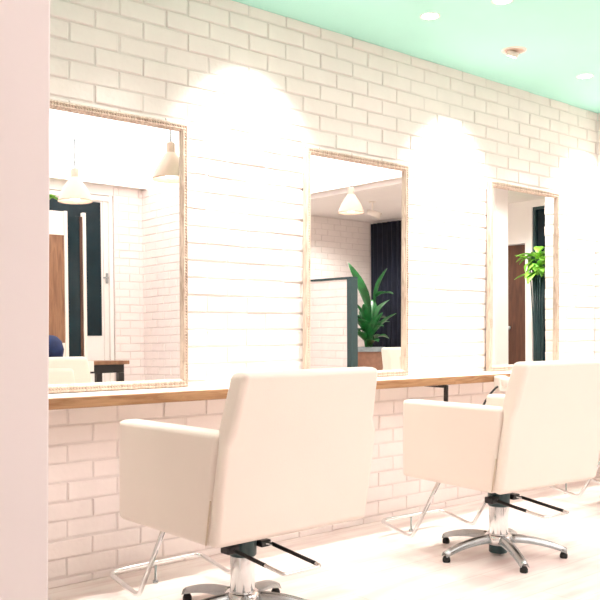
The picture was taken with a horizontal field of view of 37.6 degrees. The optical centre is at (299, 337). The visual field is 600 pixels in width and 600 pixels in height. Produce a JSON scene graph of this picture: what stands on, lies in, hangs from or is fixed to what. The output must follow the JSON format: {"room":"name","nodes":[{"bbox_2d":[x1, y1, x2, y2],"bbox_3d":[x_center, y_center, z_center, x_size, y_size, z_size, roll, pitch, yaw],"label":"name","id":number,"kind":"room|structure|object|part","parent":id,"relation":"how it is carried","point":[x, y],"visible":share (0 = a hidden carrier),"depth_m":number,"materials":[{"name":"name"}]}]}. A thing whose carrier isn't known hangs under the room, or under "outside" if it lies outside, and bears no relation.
{"room":"salon","nodes":[
{"label":"salon","id":0,"kind":"room"},
{"bbox_2d":[0,0,49,599],"bbox_3d":[-0.778,-0.232,1.589,0.497,2.495,0.420,0,1,-41],"label":"wall pillar","id":1,"kind":"structure","parent":0,"point":[24,24],"depth_m":1.57,"materials":[{"name":"white paint"}]},
{"bbox_2d":[48,0,597,588],"bbox_3d":[0.729,-0.278,4.992,9.702,2.500,0.126,0,1,-41],"label":"wall","id":2,"kind":"structure","parent":0,"point":[252,88],"depth_m":4.18,"materials":[{"name":"brick"}]},
{"bbox_2d":[49,99,187,393],"bbox_3d":[-0.763,-0.349,3.549,0.736,1.125,0.033,0,0,-41],"label":"wall mirror","id":3,"kind":"object","parent":2,"relation":"attached to","point":[118,181],"visible":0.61,"depth_m":3.57,"materials":[{"name":"brown wood"}]},
{"bbox_2d":[49,370,510,409],"bbox_3d":[-0.306,0.317,3.837,6.413,0.208,0.248,0,1,-41],"label":"shelf","id":4,"kind":"object","parent":2,"relation":"attached to","point":[72,400],"visible":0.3,"depth_m":3.58,"materials":[{"name":"beige wood"}]},
{"bbox_2d":[482,375,509,404],"bbox_3d":[0.972,0.416,4.846,0.374,0.408,0.191,1,1,6],"label":"holder","id":5,"kind":"object","parent":4,"relation":"hanging from","point":[500,382],"visible":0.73,"depth_m":4.85,"materials":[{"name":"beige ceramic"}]},
{"bbox_2d":[500,377,509,385],"bbox_3d":[1.130,0.245,4.867,0.068,0.050,0.068,0,1,-41],"label":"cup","id":6,"kind":"object","parent":5,"relation":"on","point":[504,381],"depth_m":4.84,"materials":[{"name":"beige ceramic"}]},
{"bbox_2d":[303,147,408,376],"bbox_3d":[0.298,-0.356,4.492,0.736,1.125,0.034,0,1,-41],"label":"wall mirror","id":7,"kind":"object","parent":2,"relation":"attached to","point":[356,208],"visible":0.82,"depth_m":4.47,"materials":[{"name":"brown wood"}]},
{"bbox_2d":[486,181,559,370],"bbox_3d":[1.389,-0.363,5.453,0.736,1.125,0.034,0,1,-41],"label":"wall mirror","id":8,"kind":"object","parent":2,"relation":"attached to","point":[523,223],"visible":0.87,"depth_m":5.43,"materials":[{"name":"brown wood"}]},
{"bbox_2d":[48,477,599,599],"bbox_3d":[2.529,1.054,2.810,9.900,0.060,5.830,0,1,-41],"label":"floor","id":9,"kind":"structure","parent":0,"point":[369,561],"depth_m":3.82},
{"bbox_2d":[110,367,377,599],"bbox_3d":[-0.265,0.544,3.183,0.678,0.897,0.941,0,1,-42],"label":"chair","id":10,"kind":"object","parent":9,"relation":"on","point":[291,451],"visible":1,"depth_m":2.86,"materials":[{"name":"beige leather"}]},
{"bbox_3d":[-0.420,0.467,2.925,0.087,0.358,0.574,0,1,-42],"label":"armrest","id":11,"kind":"part","parent":10,"relation":"part of","materials":[{"name":"beige leather"}]},
{"bbox_3d":[-0.086,0.748,2.994,0.175,0.038,0.304,0,1,-42],"label":"pump lever","id":12,"kind":"part","parent":10,"relation":"part of","materials":[{"name":"black metal"}]},
{"bbox_3d":[0.008,0.376,2.884,0.674,0.545,0.137,0,1,-42],"label":"backrest","id":13,"kind":"part","parent":10,"relation":"part of","materials":[{"name":"beige leather"}]},
{"bbox_2d":[381,359,599,573],"bbox_3d":[0.846,0.538,4.074,0.678,0.897,0.941,0,1,-38],"label":"chair","id":14,"kind":"object","parent":9,"relation":"on","point":[544,431],"visible":1,"depth_m":3.76,"materials":[{"name":"beige leather"}]},
{"bbox_3d":[0.671,0.461,3.828,0.087,0.358,0.574,0,1,-38],"label":"armrest","id":15,"kind":"part","parent":14,"relation":"part of","materials":[{"name":"beige leather"}]},
{"bbox_3d":[1.127,0.458,4.183,0.087,0.358,0.574,0,1,-38],"label":"armrest","id":16,"kind":"part","parent":14,"relation":"part of","materials":[{"name":"beige leather"}]},
{"bbox_3d":[1.009,0.743,3.871,0.175,0.038,0.304,0,1,-38],"label":"pump lever","id":17,"kind":"part","parent":14,"relation":"part of","materials":[{"name":"black metal"}]},
{"bbox_3d":[1.095,0.370,3.753,0.674,0.545,0.137,0,1,-38],"label":"backrest","id":18,"kind":"part","parent":14,"relation":"part of","materials":[{"name":"beige leather"}]},
{"bbox_2d":[548,459,599,496],"bbox_3d":[1.955,0.530,5.105,0.678,0.897,0.941,0,1,-41],"label":"chair","id":19,"kind":"object","parent":9,"relation":"on","point":[565,491],"visible":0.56,"depth_m":5.18,"materials":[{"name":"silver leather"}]},
{"bbox_2d":[233,0,599,113],"bbox_3d":[0.085,-1.554,3.389,7.025,0.100,1.630,0,1,-41],"label":"ceiling","id":20,"kind":"structure","parent":0,"point":[561,38],"depth_m":4.39,"materials":[{"name":"green paint"}]},
{"bbox_2d":[420,13,439,19],"bbox_3d":[0.613,-1.511,4.151,0.096,0.004,0.096,0,1,-41],"label":"recessed light","id":21,"kind":"object","parent":20,"relation":"in","point":[428,16],"visible":1,"depth_m":4.15,"materials":[{"name":"beige ceramic"}]},
{"bbox_2d":[422,14,437,18],"bbox_3d":[0.613,-1.512,4.151,0.073,0.002,0.073,0,1,-41],"label":"diffuser","id":22,"kind":"object","parent":21,"relation":"attached to","point":[427,16],"depth_m":4.15,"materials":[{"name":"white"}]},
{"bbox_2d":[491,0,512,4],"bbox_3d":[0.905,-1.505,3.940,0.096,0.004,0.096,0,1,-41],"label":"recessed light","id":23,"kind":"object","parent":20,"relation":"in","point":[497,2],"visible":1,"depth_m":3.96,"materials":[{"name":"white"}]},
{"bbox_2d":[494,0,510,3],"bbox_3d":[0.905,-1.505,3.940,0.073,0.002,0.073,0,1,-41],"label":"diffuser","id":24,"kind":"object","parent":23,"relation":"attached to","point":[495,1],"depth_m":3.95,"materials":[{"name":"white"}]},
{"bbox_2d":[501,46,526,57],"bbox_3d":[1.130,-1.500,4.655,0.132,0.050,0.132,0,1,-41],"label":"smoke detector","id":25,"kind":"object","parent":20,"relation":"attached to","point":[514,51],"visible":1,"depth_m":4.63,"materials":[{"name":"beige plastic"}]},
{"bbox_2d":[576,74,593,78],"bbox_3d":[1.659,-1.519,5.131,0.096,0.004,0.096,0,1,-41],"label":"recessed light","id":26,"kind":"object","parent":20,"relation":"in","point":[582,76],"visible":1,"depth_m":5.13,"materials":[{"name":"white"}]},
{"bbox_2d":[578,75,591,77],"bbox_3d":[1.659,-1.520,5.131,0.073,0.002,0.073,0,1,-41],"label":"diffuser","id":27,"kind":"object","parent":26,"relation":"attached to","point":[579,76],"depth_m":5.13,"materials":[{"name":"white"}]},
{"bbox_2d":[594,113,599,477],"bbox_3d":[2.247,-0.282,5.949,0.209,2.500,0.445,0,1,-41],"label":"wall pier","id":28,"kind":"object","parent":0,"point":[597,266],"visible":0.59,"depth_m":6.03,"materials":[{"name":"paint"}]}
]}

